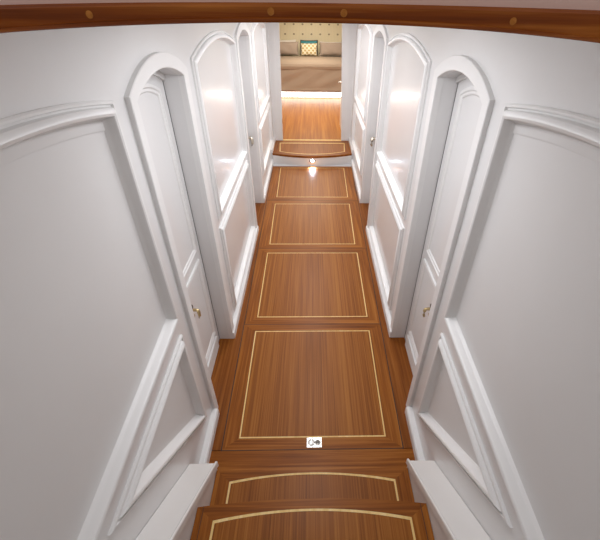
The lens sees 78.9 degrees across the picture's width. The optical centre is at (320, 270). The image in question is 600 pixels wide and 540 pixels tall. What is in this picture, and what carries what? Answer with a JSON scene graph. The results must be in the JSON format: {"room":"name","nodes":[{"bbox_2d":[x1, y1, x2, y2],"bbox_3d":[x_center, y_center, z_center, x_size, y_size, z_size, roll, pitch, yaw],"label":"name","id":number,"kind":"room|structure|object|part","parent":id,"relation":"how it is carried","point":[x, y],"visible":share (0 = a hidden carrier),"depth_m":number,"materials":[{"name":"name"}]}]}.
{"room":"ship interior","nodes":[
{"label":"ship interior","id":0,"kind":"room"},
{"bbox_2d":[0,23,273,539],"bbox_3d":[-0.784,-0.861,2.972,0.197,2.098,7.342,0,36,-2],"label":"wall","id":1,"kind":"structure","parent":0,"point":[105,404],"depth_m":1.09,"materials":[{"name":"white paint"}]},
{"bbox_3d":[-0.643,0.192,0.942,0.047,1.060,1.156,0,36,-2],"label":"moulding","id":2,"kind":"part","parent":1,"relation":"part of","materials":[{"name":"white paint"}]},
{"bbox_3d":[-0.658,0.816,1.604,0.047,0.692,0.797,0,36,-2],"label":"moulding","id":3,"kind":"part","parent":1,"relation":"part of","materials":[{"name":"white paint"}]},
{"bbox_2d":[124,52,233,408],"bbox_3d":[-0.720,-0.076,2.022,0.132,1.960,0.712,0,36,-1],"label":"door","id":4,"kind":"structure","parent":1,"relation":"in","point":[145,98],"depth_m":1.85,"materials":[{"name":"white paint"}]},
{"bbox_3d":[-0.757,-0.384,1.793,0.013,0.962,0.425,0,36,-2],"label":"panel moulding","id":5,"kind":"part","parent":4,"relation":"part of","materials":[{"name":"white paint"}]},
{"bbox_3d":[-0.741,0.254,2.181,0.042,0.065,0.027,0,36,-1],"label":"lever","id":6,"kind":"part","parent":4,"relation":"part of","materials":[{"name":"gold metal"}]},
{"bbox_3d":[-0.767,0.315,2.309,0.013,0.655,0.430,0,36,-2],"label":"panel moulding","id":7,"kind":"part","parent":4,"relation":"part of","materials":[{"name":"white paint"}]},
{"bbox_3d":[-0.703,-1.153,2.682,0.047,1.032,1.335,0,36,-2],"label":"moulding","id":8,"kind":"part","parent":1,"relation":"part of","materials":[{"name":"white paint"}]},
{"bbox_3d":[-0.713,-0.381,3.241,0.047,0.757,1.345,0,36,-2],"label":"moulding","id":9,"kind":"part","parent":1,"relation":"part of","materials":[{"name":"white paint"}]},
{"bbox_2d":[199,137,275,463],"bbox_3d":[-0.725,-0.590,4.162,0.040,0.215,5.624,0,36,-2],"label":"baseboard","id":10,"kind":"structure","parent":1,"relation":"attached to","point":[211,430],"depth_m":2.97,"materials":[{"name":"white paint"}]},
{"bbox_2d":[234,23,263,227],"bbox_3d":[-0.790,-1.462,3.889,0.145,1.987,0.830,0,36,-1],"label":"door","id":11,"kind":"structure","parent":1,"relation":"in","point":[241,26],"depth_m":3.79,"materials":[{"name":"white paint"}]},
{"bbox_3d":[-0.771,-2.632,4.693,0.047,1.020,1.430,0,36,-2],"label":"moulding","id":12,"kind":"part","parent":1,"relation":"part of","materials":[{"name":"white paint"}]},
{"bbox_3d":[-0.781,-1.932,5.212,0.047,0.607,1.460,0,36,-2],"label":"moulding","id":13,"kind":"part","parent":1,"relation":"part of","materials":[{"name":"white paint"}]},
{"bbox_2d":[0,0,599,9],"bbox_3d":[-0.017,-0.721,0.563,2.400,0.542,0.040,0,36,-1],"label":"trim","id":14,"kind":"structure","parent":1,"relation":"attached to","point":[550,4],"depth_m":0.69,"materials":[{"name":"brown wood"}]},
{"bbox_2d":[282,98,340,140],"bbox_3d":[-0.206,-3.949,8.713,3.400,0.063,5.674,0,36,-1],"label":"floor","id":15,"kind":"structure","parent":0,"point":[304,119],"depth_m":7.59,"materials":[{"name":"brown wood"}]},
{"bbox_2d":[279,23,341,97],"bbox_3d":[-0.226,-5.671,9.441,3.210,1.860,2.260,0,36,-1],"label":"bed","id":16,"kind":"object","parent":15,"relation":"on","point":[305,76],"visible":0.44,"depth_m":9.10,"materials":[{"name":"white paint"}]},
{"bbox_2d":[280,40,295,41],"bbox_3d":[-1.093,-6.226,10.131,0.820,0.372,0.161,0,36,-1],"label":"pillow","id":17,"kind":"object","parent":16,"relation":"on","point":[280,40],"visible":0.06,"depth_m":10.04,"materials":[{"name":"white fabric"}]},
{"bbox_2d":[280,42,298,54],"bbox_3d":[-1.004,-6.095,9.968,0.800,0.317,0.210,0,36,-1],"label":"pillow","id":18,"kind":"object","parent":16,"relation":"on","point":[286,48],"visible":0.59,"depth_m":9.91,"materials":[{"name":"beige fabric"}]},
{"bbox_3d":[-0.213,-4.442,8.990,3.180,0.040,0.013,0,36,-1],"label":"rail","id":19,"kind":"part","parent":16,"relation":"part of","materials":[{"name":"wood"}]},
{"bbox_2d":[301,43,316,55],"bbox_3d":[-0.319,-6.015,9.882,0.440,0.287,0.156,0,36,-1],"label":"cushion","id":20,"kind":"object","parent":16,"relation":"on","point":[306,49],"visible":1,"depth_m":9.85,"materials":[{"name":"beige fabric"}]},
{"bbox_2d":[300,40,317,55],"bbox_3d":[-0.322,-6.127,9.998,0.492,0.369,0.151,2,36,1],"label":"cushion","id":21,"kind":"object","parent":16,"relation":"on","point":[301,41],"visible":0.46,"depth_m":9.93,"materials":[{"name":"fabric"}]},
{"bbox_3d":[-0.246,-6.413,10.249,3.200,1.620,0.080,0,36,-1],"label":"headboard","id":22,"kind":"part","parent":16,"relation":"part of","materials":[{"name":"beige fabric"}]},
{"bbox_2d":[281,56,341,91],"bbox_3d":[-0.226,-5.156,9.479,3.207,0.584,1.712,0,36,-1],"label":"bedspread","id":23,"kind":"object","parent":16,"relation":"on","point":[298,73],"depth_m":8.86,"materials":[{"name":"beige fabric"}]},
{"bbox_2d":[319,42,341,55],"bbox_3d":[0.360,-6.095,10.001,0.800,0.317,0.210,0,36,-1],"label":"pillow","id":24,"kind":"object","parent":16,"relation":"on","point":[326,49],"visible":0.77,"depth_m":9.94,"materials":[{"name":"beige fabric"}]},
{"bbox_2d":[320,41,341,56],"bbox_3d":[0.376,-6.201,10.184,0.820,0.372,0.161,0,36,-1],"label":"pillow","id":25,"kind":"object","parent":16,"relation":"on","point":[320,41],"visible":0.1,"depth_m":10.10,"materials":[{"name":"white fabric"}]},
{"bbox_2d":[209,166,414,469],"bbox_3d":[-0.074,0.248,3.263,1.600,0.060,6.470,0,36,-1],"label":"floor","id":26,"kind":"structure","parent":0,"point":[225,366],"depth_m":2.35,"materials":[{"name":"brown wood"}]},
{"bbox_2d":[258,200,365,247],"bbox_3d":[-0.101,-0.578,4.357,1.206,0.022,1.166,0,36,-1],"label":"floor panel","id":27,"kind":"object","parent":26,"relation":"on","point":[286,224],"visible":1,"depth_m":4.29,"materials":[{"name":"brown wood"}]},
{"bbox_2d":[267,166,356,199],"bbox_3d":[-0.124,-1.297,5.337,1.259,0.022,1.256,0,36,-1],"label":"floor panel","id":28,"kind":"object","parent":26,"relation":"on","point":[287,182],"visible":0.98,"depth_m":5.27,"materials":[{"name":"brown wood"}]},
{"bbox_2d":[272,140,351,165],"bbox_3d":[-0.143,-1.991,6.130,1.280,0.160,0.815,0,36,-1],"label":"step","id":29,"kind":"structure","parent":26,"relation":"on","point":[325,153],"depth_m":5.90,"materials":[{"name":"brown wood"}]},
{"bbox_2d":[222,324,402,449],"bbox_3d":[-0.057,0.746,2.547,1.109,0.028,1.028,0,36,-1],"label":"floor panel","id":30,"kind":"object","parent":26,"relation":"on","point":[296,386],"visible":0.99,"depth_m":2.45,"materials":[{"name":"brown wood"}]},
{"bbox_3d":[-0.039,1.020,2.160,0.090,0.004,0.062,0,36,-1],"label":"latch plate","id":31,"kind":"part","parent":30,"relation":"part of","materials":[{"name":"silver metal"}]},
{"bbox_2d":[245,248,379,323],"bbox_3d":[-0.078,0.105,3.425,1.157,0.022,1.138,0,36,-1],"label":"floor panel","id":32,"kind":"object","parent":26,"relation":"on","point":[290,285],"visible":0.98,"depth_m":3.34,"materials":[{"name":"brown wood"}]},
{"bbox_2d":[135,458,490,539],"bbox_3d":[-0.027,1.007,1.244,1.243,1.106,1.016,0,36,-1],"label":"steps","id":33,"kind":"structure","parent":26,"relation":"on","point":[417,501],"depth_m":1.52,"materials":[{"name":"brown wood"}]},
{"bbox_2d":[267,23,356,140],"bbox_3d":[-0.141,-3.018,5.909,3.400,2.078,0.057,0,36,-1],"label":"wall","id":34,"kind":"structure","parent":0,"point":[348,30],"depth_m":5.82,"materials":[{"name":"white paint"}]},
{"bbox_2d":[338,81,340,127],"bbox_3d":[0.376,-3.325,6.336,0.106,1.740,0.965,0,36,-1],"label":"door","id":35,"kind":"structure","parent":34,"relation":"in","point":[338,81],"depth_m":7.00,"materials":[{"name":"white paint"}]},
{"bbox_2d":[350,24,599,539],"bbox_3d":[0.643,-0.865,3.003,0.197,2.098,7.342,0,36,-1],"label":"wall","id":36,"kind":"structure","parent":0,"point":[506,404],"depth_m":1.17,"materials":[{"name":"white paint"}]},
{"bbox_3d":[0.535,-1.936,5.241,0.047,0.607,1.460,0,36,-1],"label":"moulding","id":37,"kind":"part","parent":36,"relation":"part of","materials":[{"name":"white paint"}]},
{"bbox_3d":[0.544,-2.636,4.722,0.047,1.020,1.430,0,36,-1],"label":"moulding","id":38,"kind":"part","parent":36,"relation":"part of","materials":[{"name":"white paint"}]},
{"bbox_2d":[360,25,388,227],"bbox_3d":[0.604,-1.466,3.920,0.145,1.987,0.830,0,36,-1],"label":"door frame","id":39,"kind":"structure","parent":36,"relation":"in","point":[379,28],"depth_m":3.81,"materials":[{"name":"white paint"}]},
{"bbox_3d":[0.562,-0.385,3.270,0.047,0.757,1.345,0,36,-1],"label":"moulding","id":40,"kind":"part","parent":36,"relation":"part of","materials":[{"name":"white paint"}]},
{"bbox_2d":[349,138,424,460],"bbox_3d":[0.532,-0.593,4.189,0.040,0.215,5.624,0,36,-1],"label":"baseboard","id":41,"kind":"structure","parent":36,"relation":"attached to","point":[413,431],"depth_m":3.00,"materials":[{"name":"white paint"}]},
{"bbox_3d":[0.573,-1.156,2.711,0.047,1.032,1.335,0,36,-1],"label":"moulding","id":42,"kind":"part","parent":36,"relation":"part of","materials":[{"name":"white paint"}]},
{"bbox_2d":[390,55,494,406],"bbox_3d":[0.625,-0.079,2.052,0.132,1.960,0.712,0,36,-1],"label":"door","id":43,"kind":"structure","parent":36,"relation":"in","point":[474,100],"depth_m":1.89,"materials":[{"name":"white paint"}]},
{"bbox_3d":[0.660,0.311,2.341,0.013,0.655,0.430,0,36,-1],"label":"panel moulding","id":44,"kind":"part","parent":43,"relation":"part of","materials":[{"name":"white paint"}]},
{"bbox_3d":[0.640,0.251,2.212,0.042,0.065,0.027,0,36,-1],"label":"lever","id":45,"kind":"part","parent":43,"relation":"part of","materials":[{"name":"gold metal"}]},
{"bbox_3d":[0.670,-0.387,1.825,0.013,0.962,0.425,0,36,-1],"label":"panel moulding","id":46,"kind":"part","parent":43,"relation":"part of","materials":[{"name":"white paint"}]},
{"bbox_3d":[0.585,0.813,1.632,0.047,0.692,0.797,0,36,-1],"label":"moulding","id":47,"kind":"part","parent":36,"relation":"part of","materials":[{"name":"white paint"}]},
{"bbox_3d":[0.597,0.189,0.969,0.047,1.060,1.156,0,36,-1],"label":"moulding","id":48,"kind":"part","parent":36,"relation":"part of","materials":[{"name":"white paint"}]},
{"bbox_3d":[-0.129,-3.865,5.283,3.500,0.031,11.305,0,36,-1],"label":"ceiling","id":49,"kind":"structure","parent":0,"visible":0},
{"bbox_2d":[0,2,599,42],"bbox_3d":[-0.019,-0.466,0.685,1.225,0.062,0.063,0,36,-1],"label":"beam","id":50,"kind":"structure","parent":49,"relation":"attached to","point":[572,24],"depth_m":0.66,"materials":[{"name":"brown wood"}]}
]}

